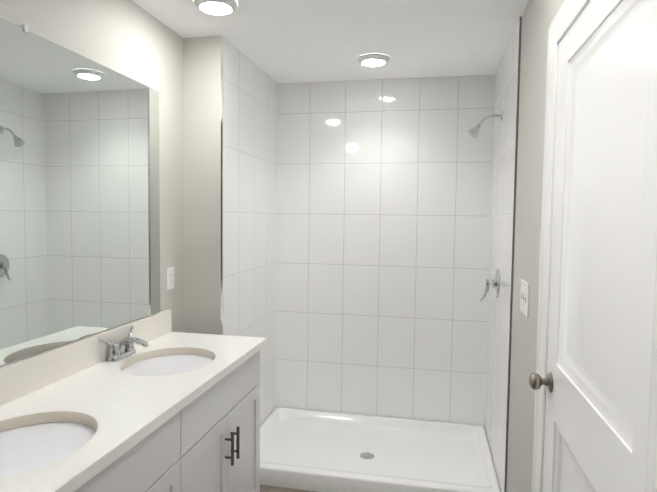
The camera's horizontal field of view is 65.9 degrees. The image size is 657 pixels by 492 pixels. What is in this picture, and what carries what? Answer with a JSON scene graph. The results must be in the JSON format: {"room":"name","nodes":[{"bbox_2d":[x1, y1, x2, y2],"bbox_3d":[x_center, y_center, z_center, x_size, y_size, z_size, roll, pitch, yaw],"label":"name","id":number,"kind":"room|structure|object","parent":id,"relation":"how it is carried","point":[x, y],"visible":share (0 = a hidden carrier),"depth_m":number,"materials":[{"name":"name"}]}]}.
{"room":"bathroom","nodes":[
{"label":"bathroom","id":0,"kind":"room"},
{"bbox_2d":[0,0,183,366],"bbox_3d":[-1.235,0.212,0.871,0.100,2.450,3.930,1,3,11],"label":"wall","id":1,"kind":"structure","parent":0,"point":[132,40],"depth_m":2.39,"materials":[{"name":"grey paint"}]},
{"bbox_2d":[0,18,159,365],"bbox_3d":[-0.999,-0.178,1.710,0.009,1.098,1.628,1,3,11],"label":"vanity mirror","id":2,"kind":"object","parent":1,"relation":"attached to","point":[79,206],"visible":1,"depth_m":1.89,"materials":[{"name":"clear glass"}]},
{"bbox_2d":[0,309,171,405],"bbox_3d":[-0.988,0.430,1.798,0.020,0.116,1.680,1,3,11],"label":"backsplash","id":3,"kind":"structure","parent":1,"relation":"attached to","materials":[{"name":"stone"}]},
{"bbox_2d":[167,266,173,289],"bbox_3d":[-0.820,0.167,2.634,0.008,0.115,0.070,1,3,11],"label":"electrical outlet plate","id":4,"kind":"object","parent":1,"relation":"attached to","point":[170,277],"visible":1,"depth_m":2.63,"materials":[{"name":"white plastic"}]},
{"bbox_2d":[183,36,220,334],"bbox_3d":[-0.628,0.082,3.299,0.316,2.450,1.078,1,3,11],"label":"wall","id":5,"kind":"structure","parent":0,"point":[202,170],"depth_m":2.74,"materials":[{"name":"grey paint"}]},
{"bbox_2d":[221,36,222,334],"bbox_3d":[-0.576,0.064,2.741,0.011,2.350,0.010,1,3,11],"label":"trim","id":6,"kind":"structure","parent":5,"relation":"attached to","point":[221,185],"depth_m":2.71,"materials":[{"name":"silver metal"}]},
{"bbox_2d":[223,36,276,425],"bbox_3d":[-0.480,0.089,3.214,0.008,2.450,0.970,1,3,11],"label":"wall tile","id":7,"kind":"structure","parent":5,"relation":"attached to","point":[249,183],"depth_m":3.14,"materials":[{"name":"white tile"}]},
{"bbox_2d":[260,485,315,491],"bbox_3d":[-0.240,1.475,1.333,2.124,0.100,5.100,1,3,11],"label":"floor","id":8,"kind":"structure","parent":0,"point":[264,488],"depth_m":2.79,"materials":[{"name":"tile"}]},
{"bbox_2d":[68,341,266,491],"bbox_3d":[-0.735,0.961,1.775,0.552,0.865,1.620,1,3,11],"label":"bathroom vanity","id":9,"kind":"object","parent":8,"relation":"on","point":[211,443],"depth_m":1.89,"materials":[{"name":"white paint"}]},
{"bbox_2d":[0,329,266,491],"bbox_3d":[-0.736,0.511,1.751,0.537,0.035,1.680,1,3,11],"label":"countertop","id":10,"kind":"structure","parent":9,"relation":"on","point":[136,403],"depth_m":1.66,"materials":[{"name":"white stone"}]},
{"bbox_2d":[0,413,115,491],"bbox_3d":[-0.821,0.626,1.340,0.407,0.173,0.486,1,3,11],"label":"sink","id":11,"kind":"object","parent":10,"relation":"in","point":[29,442],"depth_m":1.42,"materials":[{"name":"white ceramic"}]},
{"bbox_2d":[96,325,151,360],"bbox_3d":[-0.830,0.418,2.138,0.150,0.105,0.230,1,3,11],"label":"faucet","id":12,"kind":"object","parent":10,"relation":"on","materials":[{"name":"silver metal"}]},
{"bbox_2d":[112,349,219,376],"bbox_3d":[-0.663,0.584,2.113,0.407,0.173,0.486,1,3,11],"label":"sink","id":13,"kind":"object","parent":10,"relation":"in","point":[163,362],"depth_m":2.17,"materials":[{"name":"white ceramic"}]},
{"bbox_2d":[260,407,499,491],"bbox_3d":[0.245,1.278,3.166,1.482,0.098,0.895,1,3,11],"label":"shower pan","id":14,"kind":"object","parent":8,"relation":"on","point":[314,450],"visible":0.9,"depth_m":3.15,"materials":[{"name":"white plastic"}]},
{"bbox_2d":[131,0,528,83],"bbox_3d":[-0.209,-1.071,1.190,2.124,0.100,5.100,1,3,11],"label":"ceiling","id":15,"kind":"structure","parent":0,"point":[288,41],"depth_m":2.61,"materials":[{"name":"white paint"}]},
{"bbox_2d":[193,0,237,14],"bbox_3d":[-0.502,-1.066,2.259,0.194,0.036,0.194,1,3,11],"label":"recessed light","id":16,"kind":"object","parent":15,"relation":"in","point":[219,7],"visible":1,"depth_m":2.23,"materials":[{"name":"white plastic"}]},
{"bbox_2d":[357,53,389,66],"bbox_3d":[0.268,-1.100,3.022,0.194,0.036,0.194,1,3,11],"label":"recessed light","id":17,"kind":"object","parent":15,"relation":"in","point":[374,59],"visible":1,"depth_m":2.97,"materials":[{"name":"white plastic"}]},
{"bbox_2d":[506,0,564,491],"bbox_3d":[0.876,0.167,2.123,0.100,2.450,2.586,1,3,11],"label":"wall","id":18,"kind":"structure","parent":0,"point":[538,16],"depth_m":2.09,"materials":[{"name":"grey paint"}]},
{"bbox_2d":[484,20,518,491],"bbox_3d":[0.984,0.123,2.916,0.008,2.450,0.970,1,3,11],"label":"wall tile","id":19,"kind":"structure","parent":18,"relation":"attached to","point":[503,163],"depth_m":2.80,"materials":[{"name":"white tile"}]},
{"bbox_2d":[467,110,502,137],"bbox_3d":[0.906,-0.706,2.944,0.191,0.158,0.067,1,3,11],"label":"shower head","id":20,"kind":"object","parent":19,"relation":"attached to","point":[473,132],"visible":1,"depth_m":2.93},
{"bbox_2d":[480,269,498,300],"bbox_3d":[0.936,0.230,2.958,0.096,0.193,0.168,1,3,11],"label":"shower valve","id":21,"kind":"object","parent":19,"relation":"attached to","point":[494,282],"visible":1,"depth_m":2.93,"materials":[{"name":"silver metal"}]},
{"bbox_2d":[504,16,521,491],"bbox_3d":[0.888,0.099,2.443,0.011,2.350,0.010,1,3,11],"label":"trim","id":22,"kind":"structure","parent":18,"relation":"attached to","point":[513,240],"depth_m":2.44,"materials":[{"name":"silver metal"}]},
{"bbox_2d":[520,279,529,316],"bbox_3d":[0.818,0.216,2.122,0.010,0.134,0.175,1,3,11],"label":"switch plate","id":23,"kind":"object","parent":18,"relation":"attached to","point":[524,298],"visible":1,"depth_m":2.10,"materials":[{"name":"white plastic"}]},
{"bbox_2d":[529,0,656,491],"bbox_3d":[0.637,0.393,1.306,0.103,2.069,0.826,1,3,11],"label":"door","id":24,"kind":"structure","parent":18,"relation":"in","point":[596,381],"depth_m":1.22,"materials":[{"name":"white wood"}]},
{"bbox_2d":[532,0,656,491],"bbox_3d":[0.645,0.355,1.302,0.018,2.160,0.992,1,3,11],"label":"door frame","id":25,"kind":"structure","parent":18,"relation":"attached to","point":[567,15],"depth_m":1.69,"materials":[{"name":"white wood"}]},
{"bbox_3d":[0.461,0.080,3.576,1.708,2.450,0.100,1,3,11],"label":"wall","id":26,"kind":"structure","parent":0,"visible":0},
{"bbox_2d":[275,406,483,425],"bbox_3d":[0.336,1.253,3.610,1.486,0.100,0.008,1,3,11],"label":"trim","id":27,"kind":"structure","parent":26,"relation":"attached to","point":[383,416],"depth_m":3.59,"materials":[{"name":"white plastic"}]},
{"bbox_2d":[275,74,494,424],"bbox_3d":[0.350,0.030,3.541,1.486,2.350,0.008,1,3,11],"label":"wall tile","id":28,"kind":"structure","parent":26,"relation":"attached to","point":[384,187],"depth_m":3.53,"materials":[{"name":"white tile"}]}
]}

